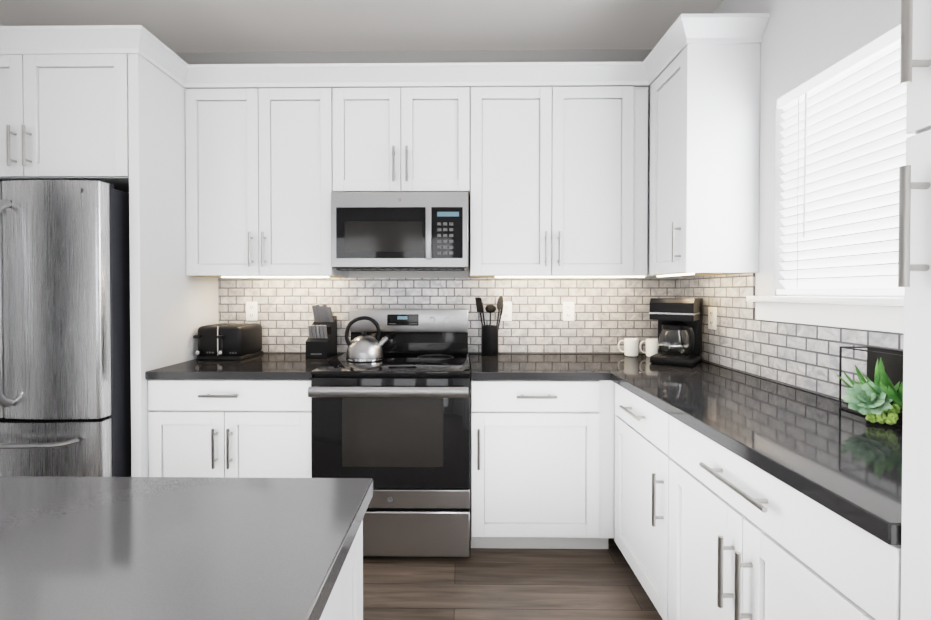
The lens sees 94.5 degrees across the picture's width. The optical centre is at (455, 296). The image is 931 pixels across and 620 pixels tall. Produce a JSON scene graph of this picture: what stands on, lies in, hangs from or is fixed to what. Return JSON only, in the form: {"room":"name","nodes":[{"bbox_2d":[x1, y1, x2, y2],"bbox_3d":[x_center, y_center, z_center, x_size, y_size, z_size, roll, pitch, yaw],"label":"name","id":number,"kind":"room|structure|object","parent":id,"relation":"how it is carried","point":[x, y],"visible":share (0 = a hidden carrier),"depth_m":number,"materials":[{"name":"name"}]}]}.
{"room":"kitchen","nodes":[
{"label":"kitchen","id":0,"kind":"room"},
{"bbox_2d":[0,0,723,52],"bbox_3d":[-0.609,-1.536,-0.166,4.140,0.060,5.930,0,1,1],"label":"ceiling","id":1,"kind":"structure","parent":0,"point":[178,26],"depth_m":2.40,"materials":[{"name":"grey paint"}]},
{"bbox_2d":[175,49,679,353],"bbox_3d":[-0.575,-0.132,2.764,4.140,2.810,0.100,0,1,1],"label":"wall","id":2,"kind":"structure","parent":0,"point":[641,55],"depth_m":2.70,"materials":[{"name":"grey paint"}]},
{"bbox_2d":[185,86,647,277],"bbox_3d":[-0.220,-0.634,2.518,2.561,1.040,0.369,0,1,1],"label":"upper cabinet","id":3,"kind":"object","parent":2,"relation":"attached to","point":[552,181],"visible":1,"depth_m":2.38,"materials":[{"name":"white paint"}]},
{"bbox_2d":[222,276,328,277],"bbox_3d":[-1.019,-0.109,2.432,0.600,0.008,0.025,0,1,1],"label":"led light","id":4,"kind":"object","parent":3,"relation":"attached to","point":[222,276],"depth_m":2.42,"materials":[{"name":"white plastic"}]},
{"bbox_2d":[0,13,769,87],"bbox_3d":[-0.582,-1.199,2.145,3.936,0.098,0.456,0,1,1],"label":"crown molding","id":5,"kind":"structure","parent":3,"relation":"attached to","point":[683,31],"depth_m":2.31,"materials":[{"name":"white paint"}]},
{"bbox_2d":[331,192,467,270],"bbox_3d":[-0.301,-0.354,2.489,0.739,0.420,0.430,0,1,1],"label":"over-the-range microwave","id":6,"kind":"object","parent":3,"relation":"attached to","point":[399,231],"visible":1,"depth_m":2.31,"materials":[{"name":"silver metal"}]},
{"bbox_2d":[495,276,644,277],"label":"led light","id":7,"kind":"object","parent":3,"relation":"attached to","point":[495,276],"depth_m":2.40,"materials":[{"name":"white plastic"}]},
{"bbox_2d":[218,278,677,353],"bbox_3d":[-0.053,0.121,2.705,2.892,0.473,0.009,0,1,1],"label":"tile backsplash","id":8,"kind":"structure","parent":2,"relation":"attached to","point":[610,314],"depth_m":2.70,"materials":[{"name":"tile"}]},
{"bbox_2d":[246,302,257,320],"bbox_3d":[-1.286,0.094,2.710,0.072,0.120,0.009,0,1,1],"label":"electrical outlet","id":9,"kind":"object","parent":8,"relation":"attached to","point":[251,311],"visible":1,"depth_m":2.71,"materials":[{"name":"white plastic"}]},
{"bbox_2d":[500,302,511,320],"bbox_3d":[0.314,0.094,2.691,0.072,0.120,0.009,0,1,1],"label":"electrical outlet","id":10,"kind":"object","parent":8,"relation":"attached to","point":[507,312],"visible":0.92,"depth_m":2.69,"materials":[{"name":"white plastic"}]},
{"bbox_2d":[563,302,573,320],"bbox_3d":[0.704,0.094,2.686,0.072,0.120,0.009,0,1,1],"label":"electrical outlet","id":11,"kind":"object","parent":8,"relation":"attached to","point":[568,311],"visible":1,"depth_m":2.69,"materials":[{"name":"white plastic"}]},
{"bbox_2d":[363,538,662,619],"bbox_3d":[-0.609,1.334,-0.136,4.140,0.060,5.930,0,1,1],"label":"floor","id":12,"kind":"structure","parent":0,"point":[530,584],"depth_m":1.90,"materials":[{"name":"brown wood"}]},
{"bbox_2d":[0,180,130,476],"bbox_3d":[-2.048,0.374,2.272,0.905,1.810,0.870,0,1,1],"label":"refrigerator","id":13,"kind":"object","parent":12,"relation":"on","point":[65,391],"visible":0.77,"depth_m":1.93,"materials":[{"name":"grey metal"}]},
{"bbox_2d":[0,54,218,476],"bbox_3d":[-2.026,0.058,2.376,1.044,2.440,0.711,0,1,1],"label":"tall cabinet","id":14,"kind":"object","parent":12,"relation":"on","point":[117,121],"visible":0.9,"depth_m":2.06,"materials":[{"name":"white paint"}]},
{"bbox_2d":[148,379,311,477],"bbox_3d":[-1.097,0.840,2.394,0.811,0.875,0.669,0,1,1],"label":"base cabinet","id":15,"kind":"object","parent":12,"relation":"on","point":[235,428],"visible":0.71,"depth_m":2.10,"materials":[{"name":"white paint"}]},
{"bbox_2d":[145,353,343,379],"bbox_3d":[-1.097,0.381,2.397,0.812,0.038,0.634,0,1,1],"label":"countertop","id":16,"kind":"structure","parent":15,"relation":"on","point":[282,366],"depth_m":2.17,"materials":[{"name":"black stone"}]},
{"bbox_2d":[193,323,262,359],"bbox_3d":[-1.339,0.264,2.548,0.270,0.191,0.278,0,1,5],"label":"toaster","id":17,"kind":"object","parent":16,"relation":"on","point":[231,341],"visible":1,"depth_m":2.44,"materials":[{"name":"black plastic"}]},
{"bbox_2d":[306,303,336,357],"bbox_3d":[-0.807,0.200,2.590,0.124,0.319,0.201,0,1,1],"label":"knife block","id":18,"kind":"object","parent":16,"relation":"on","point":[321,341],"visible":1,"depth_m":2.54,"materials":[{"name":"black plastic"}]},
{"bbox_2d":[324,528,362,619],"bbox_3d":[-1.119,0.862,0.282,1.852,0.876,1.203,0,1,1],"label":"kitchen island","id":19,"kind":"object","parent":12,"relation":"on","point":[347,601],"depth_m":0.78,"materials":[{"name":"white paint"}]},
{"bbox_2d":[0,476,372,619],"bbox_3d":[-1.127,0.403,0.277,1.895,0.038,1.264,0,1,1],"label":"island countertop","id":20,"kind":"structure","parent":19,"relation":"on","point":[72,548],"depth_m":0.66,"materials":[{"name":"grey stone"}]},
{"bbox_2d":[308,309,470,556],"bbox_3d":[-0.307,0.679,2.334,0.763,1.197,0.710,0,1,1],"label":"range","id":21,"kind":"object","parent":12,"relation":"on","point":[394,423],"visible":0.79,"depth_m":2.05,"materials":[{"name":"black"}]},
{"bbox_2d":[345,316,389,361],"bbox_3d":[-0.488,0.231,2.387,0.240,0.241,0.203,0,1,1],"label":"kettle","id":22,"kind":"object","parent":21,"relation":"on","point":[365,347],"visible":1,"depth_m":2.33,"materials":[{"name":"silver metal"}]},
{"bbox_2d":[470,375,614,548],"bbox_3d":[0.426,0.840,2.376,0.697,0.875,0.669,0,1,1],"label":"base cabinet","id":23,"kind":"object","parent":12,"relation":"on","point":[541,464],"visible":0.98,"depth_m":2.09,"materials":[{"name":"white paint"}]},
{"bbox_2d":[614,383,653,603],"bbox_3d":[1.067,0.846,1.773,0.628,0.876,0.639,0,1,1],"label":"base cabinet","id":24,"kind":"object","parent":12,"relation":"on","point":[633,415],"depth_m":1.82,"materials":[{"name":"white paint"}]},
{"bbox_2d":[654,406,900,619],"bbox_3d":[1.060,0.853,1.153,0.628,0.876,0.863,0,1,1],"label":"base cabinet","id":25,"kind":"object","parent":12,"relation":"on","point":[706,528],"depth_m":1.08,"materials":[{"name":"white paint"}]},
{"bbox_2d":[469,353,902,544],"bbox_3d":[0.721,0.389,1.707,1.302,0.038,1.973,0,1,1],"label":"countertop","id":26,"kind":"structure","parent":25,"relation":"on","point":[828,453],"depth_m":1.27,"materials":[{"name":"black stone"}]},
{"bbox_2d":[475,296,503,355],"bbox_3d":[0.205,0.178,2.623,0.176,0.362,0.123,0,1,1],"label":"utensil holder","id":27,"kind":"object","parent":26,"relation":"on","point":[489,339],"visible":1,"depth_m":2.59,"materials":[{"name":"black ceramic"}]},
{"bbox_2d":[618,338,638,356],"bbox_3d":[1.040,0.307,2.595,0.119,0.104,0.083,0,1,1],"label":"mug","id":28,"kind":"object","parent":26,"relation":"on","point":[631,347],"visible":1,"depth_m":2.56,"materials":[{"name":"white ceramic"}]},
{"bbox_2d":[639,338,657,356],"bbox_3d":[1.156,0.307,2.563,0.120,0.104,0.083,0,1,1],"label":"mug","id":29,"kind":"object","parent":26,"relation":"on","point":[651,347],"visible":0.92,"depth_m":2.54,"materials":[{"name":"white ceramic"}]},
{"bbox_2d":[649,298,702,366],"bbox_3d":[1.207,0.186,2.355,0.218,0.351,0.270,0,1,39],"label":"coffee maker","id":30,"kind":"object","parent":26,"relation":"on","point":[679,343],"visible":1,"depth_m":2.29,"materials":[{"name":"black plastic"}]},
{"bbox_2d":[837,346,902,427],"bbox_3d":[1.263,0.271,1.246,0.205,0.205,0.364,0,1,1],"label":"planter","id":31,"kind":"object","parent":26,"relation":"on","point":[877,396],"visible":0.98,"depth_m":1.28,"materials":[{"name":"black"}]},
{"bbox_2d":[898,0,930,619],"bbox_3d":[1.030,0.079,0.332,0.669,2.440,0.760,0,1,1],"label":"pantry cabinet","id":32,"kind":"object","parent":12,"relation":"on","point":[914,256],"visible":1,"depth_m":0.69,"materials":[{"name":"white paint"}]},
{"bbox_2d":[680,0,903,401],"bbox_3d":[1.411,-0.100,-0.174,0.100,2.810,5.730,0,1,1],"label":"wall","id":33,"kind":"structure","parent":0,"point":[803,41],"depth_m":1.82,"materials":[{"name":"grey paint"}]},
{"bbox_2d":[643,44,759,277],"bbox_3d":[1.204,-0.632,2.325,0.369,1.040,0.722,0,1,1],"label":"upper cabinet","id":34,"kind":"object","parent":33,"relation":"attached to","point":[703,155],"visible":0.98,"depth_m":1.97,"materials":[{"name":"white paint"}]},
{"bbox_2d":[657,273,693,276],"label":"led light","id":35,"kind":"object","parent":34,"relation":"attached to","point":[683,273],"depth_m":2.12,"materials":[{"name":"white plastic"}]},
{"bbox_2d":[678,273,903,401],"bbox_3d":[1.377,0.132,1.696,0.009,0.473,1.974,0,1,1],"label":"tile backsplash","id":36,"kind":"structure","parent":33,"relation":"attached to","point":[741,338],"depth_m":1.86,"materials":[{"name":"tile"}]},
{"bbox_2d":[708,307,716,329],"bbox_3d":[1.375,0.118,2.309,0.009,0.120,0.072,0,1,1],"label":"electrical outlet","id":37,"kind":"object","parent":36,"relation":"attached to","point":[712,317],"visible":1,"depth_m":2.30,"materials":[{"name":"white plastic"}]},
{"bbox_2d":[746,288,903,333],"bbox_3d":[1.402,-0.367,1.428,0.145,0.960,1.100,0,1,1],"label":"window sill","id":38,"kind":"structure","parent":33,"relation":"in","point":[883,314],"depth_m":1.53,"materials":[{"name":"white wood"}]},
{"bbox_2d":[777,24,915,295],"bbox_3d":[1.401,-0.423,1.403,0.066,0.844,0.922,0,1,1],"label":"window blinds","id":39,"kind":"object","parent":33,"relation":"attached to","point":[843,141],"visible":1,"depth_m":1.55,"materials":[{"name":"white plastic"}]}
]}

